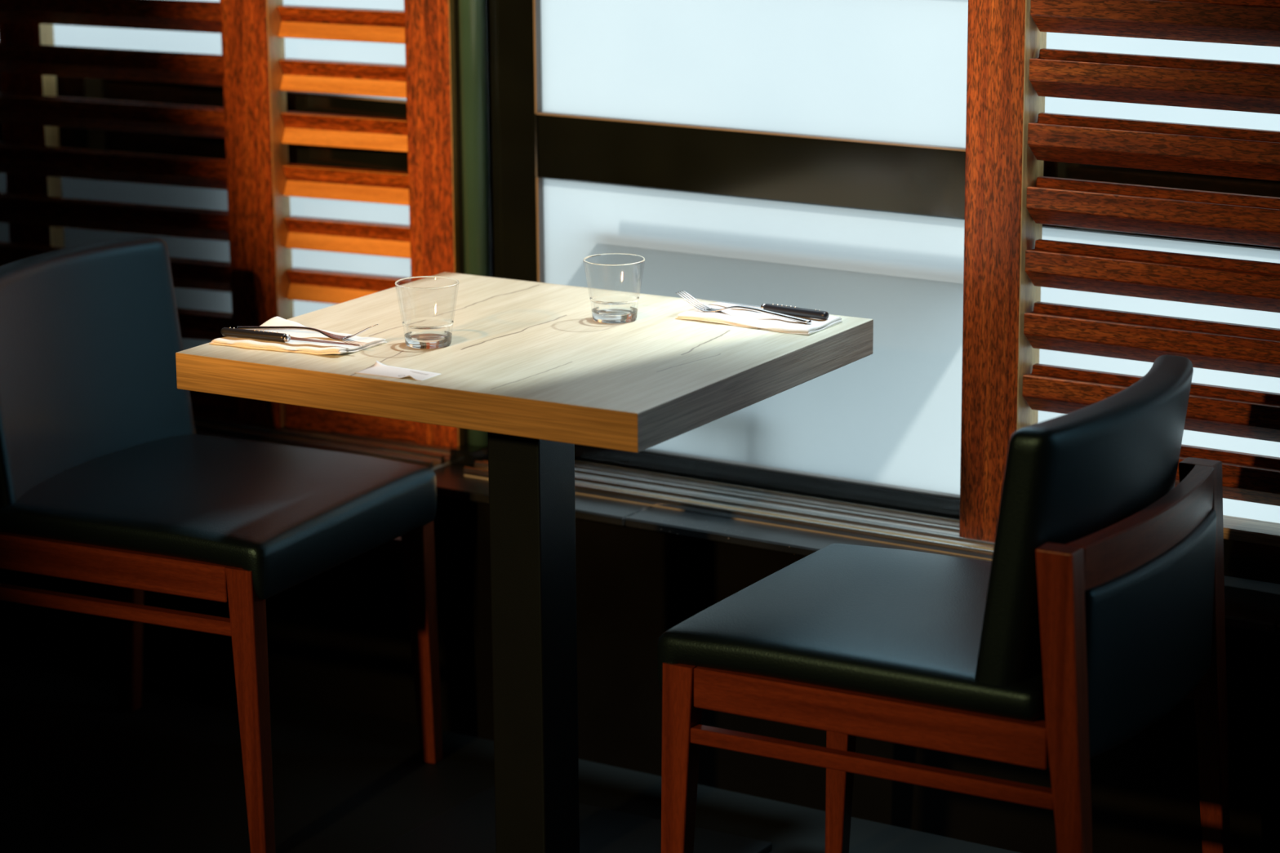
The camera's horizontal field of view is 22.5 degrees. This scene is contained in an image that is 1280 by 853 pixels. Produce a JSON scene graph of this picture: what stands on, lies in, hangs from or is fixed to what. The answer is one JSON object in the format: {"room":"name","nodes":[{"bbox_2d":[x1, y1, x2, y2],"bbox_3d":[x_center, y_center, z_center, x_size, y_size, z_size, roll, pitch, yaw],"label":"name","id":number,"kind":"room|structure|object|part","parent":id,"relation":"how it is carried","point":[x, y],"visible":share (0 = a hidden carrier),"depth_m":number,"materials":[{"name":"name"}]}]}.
{"room":"restaurant","nodes":[
{"label":"restaurant","id":0,"kind":"room"},
{"bbox_2d":[0,635,1019,852],"bbox_3d":[-1.454,1.312,1.781,10.000,0.100,6.800,8,16,32],"label":"floor","id":1,"kind":"structure","parent":0,"point":[80,772],"depth_m":4.76,"materials":[{"name":"tile"}]},
{"bbox_2d":[0,235,443,852],"bbox_3d":[-0.661,0.150,4.671,0.584,0.769,0.480,7,15,26],"label":"dining chair","id":2,"kind":"object","parent":1,"relation":"on","point":[107,477],"visible":1,"depth_m":4.59,"materials":[{"name":"black leather"}]},
{"bbox_3d":[-0.834,-0.074,4.707,0.131,0.349,0.462,7,15,26],"label":"backrest","id":3,"kind":"part","parent":2,"relation":"part of","materials":[{"name":"black leather"}]},
{"bbox_3d":[-0.760,0.188,4.473,0.463,0.050,0.026,7,15,26],"label":"seat rail","id":4,"kind":"part","parent":2,"relation":"part of","materials":[{"name":"brown wood"}]},
{"bbox_3d":[-0.782,0.143,4.991,0.083,0.632,0.035,7,15,26],"label":"leg","id":5,"kind":"part","parent":2,"relation":"part of","materials":[{"name":"brown wood"}]},
{"bbox_3d":[-0.627,0.114,4.644,0.507,0.098,0.474,7,15,26],"label":"seat","id":6,"kind":"part","parent":2,"relation":"part of","materials":[{"name":"black leather"}]},
{"bbox_3d":[-0.529,0.394,4.405,0.049,0.420,0.035,7,15,26],"label":"leg","id":7,"kind":"part","parent":2,"relation":"part of","materials":[{"name":"brown wood"}]},
{"bbox_3d":[-0.326,0.298,4.790,0.049,0.420,0.035,7,15,26],"label":"leg","id":8,"kind":"part","parent":2,"relation":"part of","materials":[{"name":"brown wood"}]},
{"bbox_2d":[175,271,873,852],"bbox_3d":[-0.139,0.245,4.306,0.690,0.750,0.615,8,16,30],"label":"dining table","id":9,"kind":"object","parent":1,"relation":"on","point":[528,365],"visible":0.98,"depth_m":4.22,"materials":[{"name":"brown wood"}]},
{"bbox_2d":[208,315,386,354],"bbox_3d":[-0.443,-0.117,4.177,0.200,0.018,0.119,8,16,30],"label":"paper napkin","id":10,"kind":"object","parent":9,"relation":"on","point":[294,346],"visible":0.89,"depth_m":4.16,"materials":[{"name":"white paper"}]},
{"bbox_2d":[220,327,359,346],"bbox_3d":[-0.450,-0.114,4.150,0.208,0.013,0.015,6,15,26],"label":"knife","id":11,"kind":"object","parent":10,"relation":"on","point":[226,331],"visible":1,"depth_m":4.16,"materials":[{"name":"black plastic"}]},
{"bbox_3d":[-0.499,-0.119,4.174,0.098,0.012,0.015,6,15,26],"label":"handle","id":12,"kind":"part","parent":11,"relation":"part of","materials":[{"name":"black plastic"}]},
{"bbox_3d":[-0.406,-0.108,4.128,0.108,0.001,0.011,6,15,26],"label":"blade","id":13,"kind":"part","parent":11,"relation":"part of","materials":[{"name":"metal"}]},
{"bbox_2d":[236,324,377,340],"bbox_3d":[-0.435,-0.128,4.186,0.205,0.023,0.024,6,15,23],"label":"fork","id":14,"kind":"object","parent":10,"relation":"on","point":[334,336],"visible":0.94,"depth_m":4.18,"materials":[{"name":"metal"}]},
{"bbox_3d":[-0.454,-0.125,4.196,0.162,0.012,0.024,6,15,23],"label":"handle","id":15,"kind":"part","parent":14,"relation":"part of","materials":[{"name":"metal"}]},
{"bbox_2d":[354,360,440,381],"bbox_3d":[-0.300,-0.070,4.005,0.100,0.006,0.054,8,16,30],"label":"paper napkin","id":16,"kind":"object","parent":9,"relation":"on","point":[379,369],"visible":1,"depth_m":4.01,"materials":[{"name":"white paper"}]},
{"bbox_2d":[395,275,458,348],"bbox_3d":[-0.274,-0.146,4.157,0.083,0.082,0.083,8,16,32],"label":"drinking glass","id":17,"kind":"object","parent":9,"relation":"on","point":[425,338],"visible":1,"depth_m":4.15,"materials":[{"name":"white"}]},
{"bbox_3d":[-0.138,0.605,4.386,0.465,0.012,0.480,8,16,30],"label":"plate","id":18,"kind":"part","parent":9,"relation":"part of","materials":[{"name":"black metal"}]},
{"bbox_2d":[582,253,644,323],"bbox_3d":[-0.034,-0.183,4.300,0.083,0.082,0.083,8,16,32],"label":"drinking glass","id":19,"kind":"object","parent":9,"relation":"on","point":[608,313],"visible":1,"depth_m":4.30,"materials":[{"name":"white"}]},
{"bbox_2d":[675,302,842,334],"bbox_3d":[0.159,-0.146,4.296,0.207,0.010,0.111,8,16,30],"label":"paper napkin","id":20,"kind":"object","parent":9,"relation":"on","point":[742,317],"visible":0.88,"depth_m":4.27,"materials":[{"name":"white paper"}]},
{"bbox_2d":[675,290,811,324],"bbox_3d":[0.139,-0.158,4.289,0.205,0.023,0.024,8,16,32],"label":"fork","id":21,"kind":"object","parent":20,"relation":"on","point":[704,308],"visible":1,"depth_m":4.29,"materials":[{"name":"metal"}]},
{"bbox_3d":[0.157,-0.151,4.278,0.162,0.013,0.024,8,16,32],"label":"handle","id":22,"kind":"part","parent":21,"relation":"part of","materials":[{"name":"metal"}]},
{"bbox_2d":[696,298,828,319],"bbox_3d":[0.162,-0.161,4.317,0.208,0.013,0.015,9,17,34],"label":"knife","id":23,"kind":"object","parent":20,"relation":"on","point":[789,310],"visible":0.99,"depth_m":4.29,"materials":[{"name":"black plastic"}]},
{"bbox_3d":[0.122,-0.167,4.346,0.108,0.001,0.011,9,17,34],"label":"blade","id":24,"kind":"part","parent":23,"relation":"part of","materials":[{"name":"metal"}]},
{"bbox_3d":[0.207,-0.153,4.287,0.098,0.012,0.015,9,17,34],"label":"handle","id":25,"kind":"part","parent":23,"relation":"part of","materials":[{"name":"black plastic"}]},
{"bbox_2d":[657,355,1230,852],"bbox_3d":[0.388,0.304,4.006,0.584,0.769,0.480,7,16,29],"label":"dining chair","id":26,"kind":"object","parent":1,"relation":"on","point":[1097,609],"visible":1,"depth_m":3.81,"materials":[{"name":"black leather"}]},
{"bbox_3d":[0.052,0.491,3.988,0.049,0.420,0.035,7,16,29],"label":"leg","id":27,"kind":"part","parent":26,"relation":"part of","materials":[{"name":"brown wood"}]},
{"bbox_3d":[0.276,0.398,4.362,0.049,0.420,0.035,7,16,29],"label":"leg","id":28,"kind":"part","parent":26,"relation":"part of","materials":[{"name":"brown wood"}]},
{"bbox_3d":[0.354,0.260,4.015,0.507,0.098,0.474,7,16,29],"label":"seat","id":29,"kind":"part","parent":26,"relation":"part of","materials":[{"name":"black leather"}]},
{"bbox_3d":[0.271,0.341,3.816,0.463,0.050,0.026,7,16,29],"label":"seat rail","id":30,"kind":"part","parent":26,"relation":"part of","materials":[{"name":"brown wood"}]},
{"bbox_3d":[0.493,0.446,3.713,0.083,0.632,0.035,7,16,29],"label":"leg","id":31,"kind":"part","parent":26,"relation":"part of","materials":[{"name":"brown wood"}]},
{"bbox_3d":[0.552,0.122,3.861,0.131,0.349,0.462,7,16,29],"label":"backrest","id":32,"kind":"part","parent":26,"relation":"part of","materials":[{"name":"black leather"}]},
{"bbox_3d":[0.607,0.118,3.828,0.045,0.052,0.411,7,16,29],"label":"rail","id":33,"kind":"part","parent":26,"relation":"part of","materials":[{"name":"brown wood"}]},
{"bbox_3d":[0.615,0.245,3.854,0.041,0.206,0.408,7,16,29],"label":"panel","id":34,"kind":"part","parent":26,"relation":"part of","materials":[{"name":"black leather"}]},
{"bbox_3d":[0.717,0.353,4.086,0.083,0.632,0.035,7,16,29],"label":"leg","id":35,"kind":"part","parent":26,"relation":"part of","materials":[{"name":"brown wood"}]},
{"bbox_2d":[0,495,1279,852],"bbox_3d":[0.437,0.411,4.593,10.000,0.481,0.202,8,16,32],"label":"wall","id":36,"kind":"structure","parent":0,"point":[339,637],"depth_m":4.74,"materials":[{"name":"paint"}]},
{"bbox_2d":[193,416,452,470],"bbox_3d":[-0.850,-0.034,5.348,1.332,0.017,0.122,8,16,32],"label":"trim","id":37,"kind":"structure","parent":36,"relation":"attached to","point":[433,457],"depth_m":5.09,"materials":[{"name":"wood"}]},
{"bbox_2d":[0,0,463,448],"bbox_3d":[-1.076,-0.912,5.239,1.794,1.750,0.100,6,15,25],"label":"wooden screen","id":38,"kind":"object","parent":37,"relation":"on","point":[254,73],"visible":0.73,"depth_m":5.10,"materials":[{"name":"brown wood"}]},
{"bbox_3d":[-1.013,-0.913,5.242,0.085,1.750,0.040,6,15,25],"label":"post","id":39,"kind":"part","parent":38,"relation":"part of","materials":[{"name":"brown wood"}]},
{"bbox_3d":[-1.264,-0.102,5.508,1.383,0.050,0.035,6,15,25],"label":"rail","id":40,"kind":"part","parent":38,"relation":"part of","materials":[{"name":"brown wood"}]},
{"bbox_3d":[-0.609,-0.856,4.993,0.087,1.750,0.050,6,15,25],"label":"post","id":41,"kind":"part","parent":38,"relation":"part of","materials":[{"name":"brown wood"}]},
{"bbox_3d":[-0.452,-0.015,5.127,0.242,0.050,0.035,6,15,25],"label":"rail","id":42,"kind":"part","parent":38,"relation":"part of","materials":[{"name":"brown wood"}]},
{"bbox_3d":[-0.314,-0.824,4.854,0.078,1.750,0.050,6,15,25],"label":"post","id":43,"kind":"part","parent":38,"relation":"part of","materials":[{"name":"brown wood"}]},
{"bbox_2d":[449,443,488,466],"bbox_3d":[-0.261,0.043,4.997,0.046,0.024,0.057,8,16,32],"label":"trim","id":44,"kind":"structure","parent":36,"relation":"attached to","point":[465,455],"depth_m":4.98,"materials":[{"name":"brown metal"}]},
{"bbox_2d":[463,460,994,560],"bbox_3d":[0.147,0.111,4.724,0.910,0.017,0.122,8,16,32],"label":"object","id":45,"kind":"structure","parent":36,"relation":"attached to","point":[788,510],"depth_m":4.68,"materials":[{"name":"metal"}]},
{"bbox_2d":[195,433,1279,635],"bbox_3d":[-0.152,0.092,4.876,8.434,0.014,0.202,8,16,32],"label":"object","id":46,"kind":"structure","parent":36,"relation":"on","point":[1249,604],"depth_m":4.61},
{"bbox_2d":[959,0,1279,584],"bbox_3d":[1.227,-0.588,3.843,1.830,1.751,0.068,8,16,32],"label":"wooden screen","id":47,"kind":"object","parent":46,"relation":"on","point":[1010,135],"visible":0.73,"depth_m":4.29,"materials":[{"name":"brown wood"}]},
{"bbox_3d":[0.493,-0.695,4.302,0.086,1.751,0.068,8,16,32],"label":"post","id":48,"kind":"part","parent":47,"relation":"part of","materials":[{"name":"brown wood"}]},
{"bbox_3d":[1.236,0.201,4.036,1.662,0.016,0.062,8,16,32],"label":"rail","id":49,"kind":"part","parent":47,"relation":"part of","materials":[{"name":"brown wood"}]},
{"bbox_3d":[0.495,-1.072,4.341,10.000,2.519,0.140,8,16,32],"label":"wall","id":50,"kind":"structure","parent":0,"visible":0},
{"bbox_2d":[0,0,410,350],"bbox_3d":[-1.263,-1.007,5.470,2.270,1.855,0.028,8,16,32],"label":"window","id":51,"kind":"structure","parent":50,"relation":"in","point":[185,42],"depth_m":5.23,"materials":[{"name":"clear glass"}]},
{"bbox_3d":[-1.262,-1.007,5.470,2.270,1.855,0.027,8,16,32],"label":"frame","id":52,"kind":"part","parent":51,"relation":"part of","materials":[{"name":"brown wood"}]},
{"bbox_3d":[-1.250,-0.331,5.638,2.168,0.380,0.006,8,16,32],"label":"frosted pane","id":53,"kind":"part","parent":51,"relation":"part of","materials":[{"name":"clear glass"}]},
{"bbox_3d":[-1.253,-0.742,5.537,2.168,0.226,0.006,8,16,32],"label":"frosted pane","id":54,"kind":"part","parent":51,"relation":"part of","materials":[{"name":"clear glass"}]},
{"bbox_2d":[453,0,493,445],"bbox_3d":[-0.263,-0.862,4.846,0.101,1.855,0.101,8,16,32],"label":"trim","id":55,"kind":"structure","parent":50,"relation":"attached to","point":[472,25],"depth_m":4.90,"materials":[{"name":"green metal"}]},
{"bbox_2d":[488,0,1279,523],"bbox_3d":[1.472,-0.610,3.759,4.030,1.855,0.028,8,16,32],"label":"window","id":56,"kind":"structure","parent":50,"relation":"in","point":[811,154],"depth_m":4.66,"materials":[{"name":"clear glass"}]},
{"bbox_3d":[1.488,-0.344,3.822,3.893,0.226,0.006,8,16,32],"label":"frosted pane","id":57,"kind":"part","parent":56,"relation":"part of","materials":[{"name":"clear glass"}]},
{"bbox_3d":[1.491,0.053,3.920,3.893,0.410,0.006,8,16,32],"label":"frosted pane","id":58,"kind":"part","parent":56,"relation":"part of","materials":[{"name":"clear glass"}]}
]}

